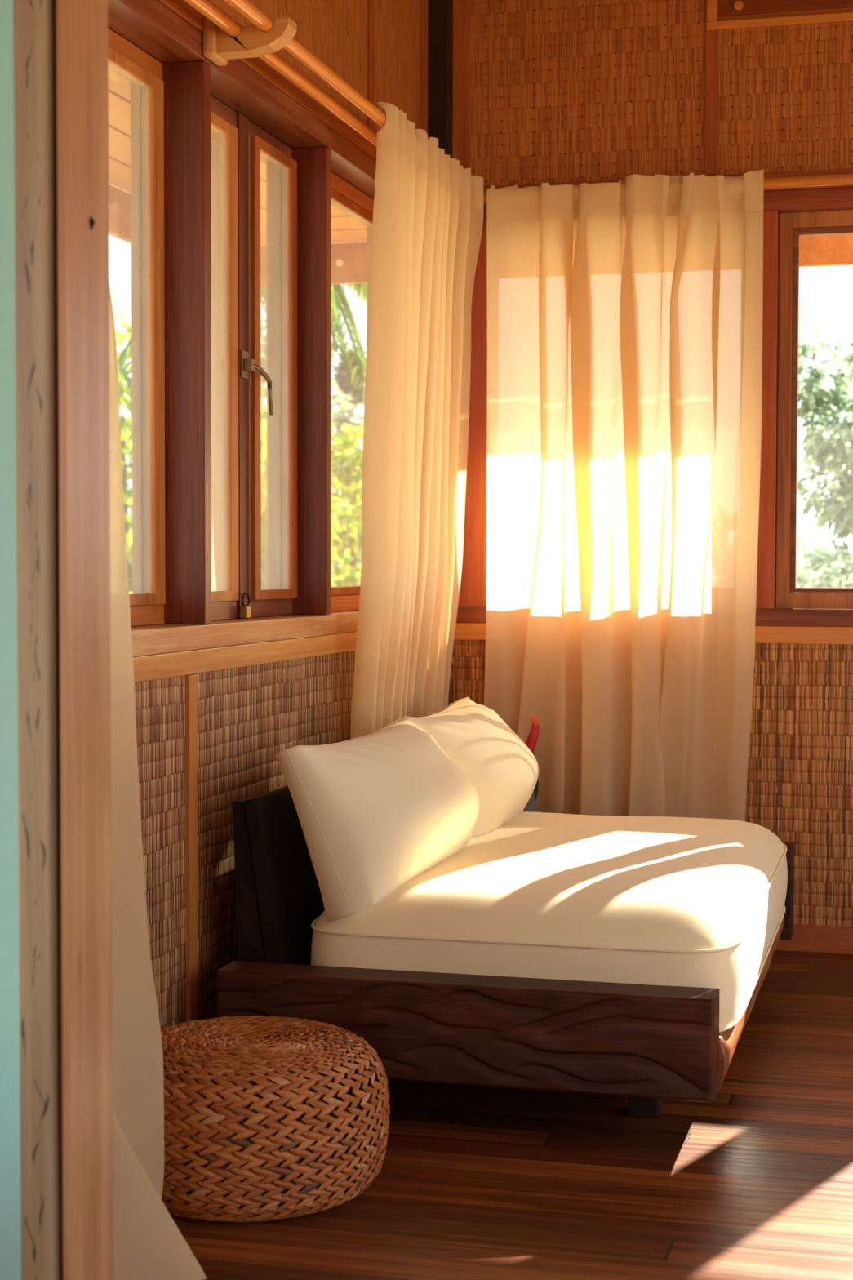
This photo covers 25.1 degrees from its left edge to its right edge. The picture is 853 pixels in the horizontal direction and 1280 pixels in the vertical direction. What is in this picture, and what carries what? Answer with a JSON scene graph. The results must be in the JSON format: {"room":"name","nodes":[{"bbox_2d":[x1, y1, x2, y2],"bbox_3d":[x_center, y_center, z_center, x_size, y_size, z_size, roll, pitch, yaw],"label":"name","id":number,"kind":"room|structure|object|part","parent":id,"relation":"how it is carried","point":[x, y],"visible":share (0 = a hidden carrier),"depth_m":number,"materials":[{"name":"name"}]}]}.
{"room":"traditional dwelling","nodes":[
{"label":"traditional dwelling","id":0,"kind":"room"},
{"bbox_2d":[0,0,21,1279],"bbox_3d":[-0.681,-0.600,2.539,0.387,3.300,0.070,1,2,15],"label":"wall partition","id":1,"kind":"structure","parent":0,"point":[10,1108],"depth_m":2.49,"materials":[{"name":"teal paint"}]},
{"bbox_2d":[13,0,113,1279],"bbox_3d":[-0.465,-0.592,2.463,0.069,3.290,0.149,1,2,15],"label":"door frame","id":2,"kind":"structure","parent":1,"relation":"in","point":[60,46],"depth_m":2.44,"materials":[{"name":"brown wood"}]},
{"bbox_2d":[133,0,419,1028],"bbox_3d":[-1.097,-0.580,1.991,0.140,3.300,8.540,1,2,15],"label":"wall","id":3,"kind":"structure","parent":0,"point":[247,716],"depth_m":4.30,"materials":[{"name":"wicker"}]},
{"bbox_2d":[107,27,165,626],"bbox_3d":[-0.758,-0.608,3.465,0.052,1.197,1.364,1,2,15],"label":"window","id":4,"kind":"structure","parent":3,"relation":"in","point":[135,82],"depth_m":4.01,"materials":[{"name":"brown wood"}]},
{"bbox_3d":[-0.714,-0.613,3.566,0.002,1.075,1.038,1,2,15],"label":"pane","id":5,"kind":"part","parent":4,"relation":"part of","materials":[{"name":"clear glass"}]},
{"bbox_2d":[162,61,212,624],"bbox_3d":[-0.537,-0.634,4.135,0.141,1.198,0.042,1,2,15],"label":"wooden post","id":6,"kind":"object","parent":3,"relation":"attached to","point":[187,85],"depth_m":4.11,"materials":[{"name":"brown wood"}]},
{"bbox_2d":[185,674,198,1022],"bbox_3d":[-0.500,0.533,4.056,0.020,0.920,0.048,1,2,15],"label":"trim","id":7,"kind":"structure","parent":3,"relation":"attached to","point":[191,681],"depth_m":4.04,"materials":[{"name":"brown wood"}]},
{"bbox_2d":[107,0,376,199],"bbox_3d":[-0.480,-1.269,4.343,0.153,0.055,3.330,1,2,15],"label":"trim","id":8,"kind":"structure","parent":3,"relation":"attached to","point":[151,26],"depth_m":4.38,"materials":[{"name":"brown wood"}]},
{"bbox_2d":[131,609,359,656],"bbox_3d":[-0.498,-0.016,4.349,0.164,0.051,3.240,1,2,15],"label":"trim","id":9,"kind":"structure","parent":3,"relation":"attached to","point":[152,639],"depth_m":4.32,"materials":[{"name":"brown wood"}]},
{"bbox_2d":[240,591,250,618],"bbox_3d":[-0.432,-0.083,4.588,0.018,0.063,0.048,1,2,15],"label":"padlock","id":10,"kind":"object","parent":9,"relation":"on","point":[245,611],"visible":1,"depth_m":4.57,"materials":[{"name":"gold metal"}]},
{"bbox_2d":[133,631,357,682],"bbox_3d":[-0.417,0.035,4.379,0.026,0.050,3.335,1,2,15],"label":"trim","id":11,"kind":"structure","parent":3,"relation":"attached to","point":[159,666],"depth_m":4.29,"materials":[{"name":"brown wood"}]},
{"bbox_2d":[203,15,297,66],"bbox_3d":[-0.373,-1.289,4.074,0.186,0.110,0.095,1,2,15],"label":"rod bracket","id":12,"kind":"object","parent":3,"relation":"attached to","point":[219,46],"visible":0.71,"depth_m":4.05,"materials":[{"name":"brown wood"}]},
{"bbox_2d":[183,0,377,146],"bbox_3d":[-0.348,-1.299,4.276,0.031,0.031,3.250,1,2,15],"label":"curtain rod","id":13,"kind":"object","parent":12,"relation":"attached to","point":[209,10],"visible":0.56,"depth_m":4.41,"materials":[{"name":"brown wood"}]},
{"bbox_2d":[223,0,386,127],"bbox_3d":[-0.276,-1.305,4.278,0.031,0.031,3.290,1,2,15],"label":"curtain rod","id":14,"kind":"object","parent":12,"relation":"attached to","point":[249,11],"visible":0.52,"depth_m":4.34,"materials":[{"name":"brown wood"}]},
{"bbox_2d":[109,286,206,1279],"bbox_3d":[-0.525,-0.136,2.964,0.205,2.324,0.542,2,3,36],"label":"curtain","id":15,"kind":"object","parent":14,"relation":"hanging from","point":[148,1244],"visible":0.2,"depth_m":3.14,"materials":[{"name":"fabric"}]},
{"bbox_2d":[351,102,483,738],"bbox_3d":[-0.029,-0.424,5.371,0.173,1.932,0.938,1,2,15],"label":"curtain","id":16,"kind":"object","parent":14,"relation":"hanging from","point":[428,220],"visible":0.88,"depth_m":5.26,"materials":[{"name":"fabric"}]},
{"bbox_2d":[210,95,297,620],"bbox_3d":[-0.449,-0.649,4.557,0.100,1.197,0.816,1,2,15],"label":"window","id":17,"kind":"structure","parent":3,"relation":"in","point":[254,174],"depth_m":4.62,"materials":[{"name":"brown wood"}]},
{"bbox_3d":[-0.506,-0.643,4.362,0.002,1.075,0.317,1,2,15],"label":"pane","id":18,"kind":"part","parent":17,"relation":"part of","materials":[{"name":"clear glass"}]},
{"bbox_3d":[-0.504,-0.644,4.361,0.012,1.116,0.409,1,2,15],"label":"sash","id":19,"kind":"part","parent":17,"relation":"part of","materials":[{"name":"brown wood"}]},
{"bbox_3d":[-0.397,-0.604,4.619,0.015,0.119,0.092,1,2,27],"label":"latch handle","id":20,"kind":"part","parent":17,"relation":"part of","materials":[{"name":"metal"}]},
{"bbox_3d":[-0.377,-0.660,4.774,0.012,1.116,0.320,1,2,15],"label":"sash","id":21,"kind":"part","parent":17,"relation":"part of","materials":[{"name":"orange wood"}]},
{"bbox_3d":[-0.380,-0.659,4.774,0.002,1.075,0.248,1,2,15],"label":"pane","id":22,"kind":"part","parent":17,"relation":"part of","materials":[{"name":"clear glass"}]},
{"bbox_2d":[158,0,376,160],"bbox_3d":[-0.410,-1.330,4.322,0.016,0.067,3.330,1,2,15],"label":"trim","id":23,"kind":"structure","parent":3,"relation":"attached to","point":[180,7],"depth_m":4.61,"materials":[{"name":"orange wood"}]},
{"bbox_2d":[291,146,330,614],"bbox_3d":[-0.320,-0.666,4.967,0.141,1.198,0.039,1,2,15],"label":"wooden post","id":24,"kind":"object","parent":3,"relation":"attached to","point":[313,164],"depth_m":4.94,"materials":[{"name":"brown wood"}]},
{"bbox_2d":[330,171,373,612],"bbox_3d":[-0.242,-0.682,5.408,0.070,1.197,0.850,1,2,15],"label":"window","id":25,"kind":"structure","parent":3,"relation":"in","point":[351,210],"depth_m":5.44,"materials":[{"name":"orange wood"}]},
{"bbox_2d":[367,0,373,129],"bbox_3d":[-0.158,-1.876,5.264,0.018,0.949,0.043,1,2,15],"label":"trim","id":26,"kind":"structure","parent":3,"relation":"attached to","point":[370,2],"depth_m":5.26,"materials":[{"name":"orange wood"}]},
{"bbox_2d":[419,0,427,133],"bbox_3d":[-0.013,-1.897,5.820,0.018,0.949,0.068,1,2,15],"label":"trim","id":27,"kind":"structure","parent":3,"relation":"attached to","point":[423,3],"depth_m":5.81,"materials":[{"name":"orange wood"}]},
{"bbox_2d":[427,0,453,158],"bbox_3d":[0.040,-1.899,5.879,0.070,0.949,0.070,1,2,15],"label":"trim","id":28,"kind":"structure","parent":3,"relation":"attached to","point":[440,12],"depth_m":5.85,"materials":[{"name":"black wood"}]},
{"bbox_2d":[169,950,852,1279],"bbox_3d":[0.885,1.156,1.468,4.280,0.120,8.680,1,2,15],"label":"floor","id":29,"kind":"structure","parent":0,"point":[754,1182],"depth_m":3.57,"materials":[{"name":"brown wood"}]},
{"bbox_2d":[160,1015,390,1222],"bbox_3d":[-0.332,0.873,3.556,0.529,0.278,0.528,0,2,-1],"label":"pouf","id":30,"kind":"object","parent":29,"relation":"on","point":[269,1117],"visible":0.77,"depth_m":3.34,"materials":[{"name":"wicker"}]},
{"bbox_2d":[216,785,794,1117],"bbox_3d":[0.296,0.641,4.670,1.062,0.660,1.807,1,2,15],"label":"daybed","id":31,"kind":"object","parent":29,"relation":"on","point":[647,1044],"visible":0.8,"depth_m":3.82,"materials":[{"name":"brown wood"}]},
{"bbox_3d":[-0.363,0.560,4.069,0.087,0.439,0.045,1,2,15],"label":"backrest post","id":32,"kind":"part","parent":31,"relation":"part of","materials":[{"name":"black wood"}]},
{"bbox_3d":[-0.139,0.528,4.803,0.097,0.446,1.589,1,2,15],"label":"backrest","id":33,"kind":"part","parent":31,"relation":"part of","materials":[{"name":"black wood"}]},
{"bbox_3d":[0.072,0.782,3.855,1.015,0.200,0.107,1,2,15],"label":"rail","id":34,"kind":"part","parent":31,"relation":"part of","materials":[{"name":"brown wood"}]},
{"bbox_2d":[311,811,787,1032],"bbox_3d":[0.368,0.622,4.656,0.922,0.270,1.611,1,2,15],"label":"mattress","id":35,"kind":"object","parent":31,"relation":"on","point":[655,900],"visible":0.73,"depth_m":3.99,"materials":[{"name":"beige fabric"}]},
{"bbox_2d":[275,715,479,922],"bbox_3d":[-0.060,0.390,4.366,0.323,0.369,0.832,1,2,15],"label":"cushion","id":36,"kind":"object","parent":35,"relation":"on","point":[376,811],"visible":0.98,"depth_m":4.05,"materials":[{"name":"fabric"}]},
{"bbox_2d":[389,697,538,837],"bbox_3d":[0.133,0.361,5.105,0.331,0.369,0.761,1,2,15],"label":"cushion","id":37,"kind":"object","parent":35,"relation":"on","point":[503,771],"visible":0.52,"depth_m":4.89,"materials":[{"name":"fabric"}]},
{"bbox_3d":[0.460,0.966,4.033,0.060,0.060,0.060,1,2,15],"label":"leg","id":38,"kind":"part","parent":31,"relation":"part of","materials":[{"name":"black wood"}]},
{"bbox_3d":[0.748,0.803,4.569,0.104,0.104,1.613,1,2,15],"label":"rail","id":39,"kind":"part","parent":31,"relation":"part of","materials":[{"name":"brown wood"}]},
{"bbox_3d":[0.520,0.696,5.504,1.048,0.265,0.085,1,2,15],"label":"rail","id":40,"kind":"part","parent":31,"relation":"part of","materials":[{"name":"brown wood"}]},
{"bbox_2d":[523,791,539,812],"bbox_3d":[0.287,0.689,5.696,0.120,0.485,0.120,1,2,15],"label":"vase","id":41,"kind":"object","parent":29,"relation":"on","point":[531,806],"visible":0.09,"depth_m":5.66,"materials":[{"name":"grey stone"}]},
{"bbox_2d":[524,714,539,800],"bbox_3d":[0.284,0.395,5.679,0.108,0.356,0.039,1,2,21],"label":"flower","id":42,"kind":"object","parent":41,"relation":"in","point":[531,742],"visible":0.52,"depth_m":5.65,"materials":[{"name":"red plant"}]},
{"bbox_2d":[448,0,852,927],"bbox_3d":[1.966,-0.710,5.531,4.000,3.300,0.140,1,2,15],"label":"wall","id":43,"kind":"structure","parent":0,"point":[562,91],"depth_m":5.74,"materials":[{"name":"wicker"}]},
{"bbox_2d":[452,0,471,168],"bbox_3d":[0.110,-1.885,5.898,0.056,0.979,0.020,1,2,15],"label":"trim","id":44,"kind":"structure","parent":43,"relation":"attached to","point":[461,97],"depth_m":5.89,"materials":[{"name":"orange wood"}]},
{"bbox_2d":[457,222,487,606],"bbox_3d":[0.154,-0.696,6.005,0.115,1.181,0.139,1,2,15],"label":"trim","id":45,"kind":"structure","parent":43,"relation":"attached to","point":[473,589],"depth_m":5.94,"materials":[{"name":"red wood"}]},
{"bbox_2d":[453,623,852,644],"bbox_3d":[1.958,-0.004,5.494,3.940,0.051,0.026,1,2,15],"label":"trim","id":46,"kind":"structure","parent":43,"relation":"attached to","point":[763,634],"depth_m":5.71,"materials":[{"name":"brown wood"}]},
{"bbox_2d":[456,606,852,626],"bbox_3d":[1.976,-0.058,5.561,3.940,0.050,0.164,1,2,15],"label":"trim","id":47,"kind":"structure","parent":43,"relation":"attached to","point":[764,617],"depth_m":5.71,"materials":[{"name":"brown wood"}]},
{"bbox_2d":[483,186,852,223],"bbox_3d":[1.992,-1.293,5.505,3.910,0.056,0.154,1,2,15],"label":"trim","id":48,"kind":"structure","parent":43,"relation":"attached to","point":[836,198],"depth_m":5.65,"materials":[{"name":"brown wood"}]},
{"bbox_2d":[483,173,852,202],"bbox_3d":[1.982,-1.326,5.363,3.738,0.033,0.033,1,2,15],"label":"curtain rod","id":49,"kind":"object","parent":43,"relation":"attached to","point":[837,180],"visible":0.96,"depth_m":5.58,"materials":[{"name":"brown wood"}]},
{"bbox_2d":[484,168,764,821],"bbox_3d":[0.571,-0.355,5.739,0.848,2.049,0.074,1,2,15],"label":"curtain","id":50,"kind":"object","parent":49,"relation":"hanging from","point":[624,317],"visible":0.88,"depth_m":5.72,"materials":[{"name":"fabric"}]},
{"bbox_2d":[483,168,852,204],"bbox_3d":[1.975,-1.346,5.439,3.910,0.053,0.026,1,2,15],"label":"trim","id":51,"kind":"structure","parent":43,"relation":"attached to","point":[837,171],"depth_m":5.67,"materials":[{"name":"orange wood"}]},
{"bbox_2d":[704,0,718,175],"bbox_3d":[0.850,-1.876,5.705,0.036,0.979,0.020,1,2,15],"label":"trim","id":52,"kind":"structure","parent":43,"relation":"attached to","point":[712,36],"depth_m":5.71,"materials":[{"name":"orange wood"}]},
{"bbox_2d":[755,567,757,608],"bbox_3d":[0.572,-0.692,5.918,0.908,1.181,0.095,1,2,15],"label":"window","id":53,"kind":"structure","parent":43,"relation":"in","point":[757,567],"depth_m":5.78,"materials":[{"name":"brown wood"}]},
{"bbox_2d":[757,210,779,608],"bbox_3d":[1.032,-0.686,5.776,0.050,1.181,0.139,1,2,15],"label":"trim","id":54,"kind":"structure","parent":43,"relation":"attached to","point":[766,544],"depth_m":5.71,"materials":[{"name":"red wood"}]},
{"bbox_2d":[706,0,852,30],"bbox_3d":[1.585,-2.077,5.497,1.552,0.548,0.015,1,2,15],"label":"picture frame","id":55,"kind":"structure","parent":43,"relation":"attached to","point":[732,14],"depth_m":5.65,"materials":[{"name":"brown wood"}]},
{"bbox_3d":[1.601,-1.835,5.506,1.520,0.014,0.007,1,2,15],"label":"panel rail","id":56,"kind":"part","parent":55,"relation":"part of","materials":[{"name":"orange wood"}]},
{"bbox_2d":[775,209,852,608],"bbox_3d":[1.468,-0.681,5.683,0.836,1.181,0.099,1,2,15],"label":"window","id":57,"kind":"structure","parent":43,"relation":"in","point":[794,225],"depth_m":5.74,"materials":[{"name":"brown wood"}]},
{"bbox_2d":[775,924,852,954],"bbox_3d":[1.947,0.901,5.523,3.985,0.080,0.024,1,2,15],"label":"baseboard","id":58,"kind":"structure","parent":43,"relation":"attached to","point":[806,938],"depth_m":5.71,"materials":[{"name":"orange wood"}]},
{"bbox_3d":[1.935,-1.372,1.511,8.050,0.188,10.000,1,2,15],"label":"soffit","id":59,"kind":"structure","parent":0,"visible":0},
{"bbox_2d":[799,234,852,267],"bbox_3d":[1.923,-1.202,1.536,8.080,0.152,10.030,1,2,15],"label":"fascia","id":60,"kind":"object","parent":59,"relation":"attached to","point":[824,251],"depth_m":6.82,"materials":[{"name":"brown wood"}]},
{"label":"outside","id":61,"kind":"structure","parent":0,"visible":0},
{"bbox_3d":[7.564,0.892,29.086,120.000,0.100,120.000,1,2,15],"label":"ground","id":62,"kind":"structure","parent":61,"visible":0},
{"bbox_2d":[796,325,852,587],"bbox_3d":[4.181,-0.711,17.524,2.631,4.534,2.252,1,2,15],"label":"tree","id":63,"kind":"object","parent":62,"relation":"on","point":[830,454],"visible":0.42,"depth_m":17.50,"materials":[{"name":"green plant"}]},
{"bbox_2d":[796,530,852,586],"bbox_3d":[10.041,-0.604,32.460,15.801,3.596,2.233,1,2,15],"label":"hedge","id":64,"kind":"object","parent":62,"relation":"on","point":[802,547],"visible":0.03,"depth_m":32.98,"materials":[{"name":"green plant"}]}
]}

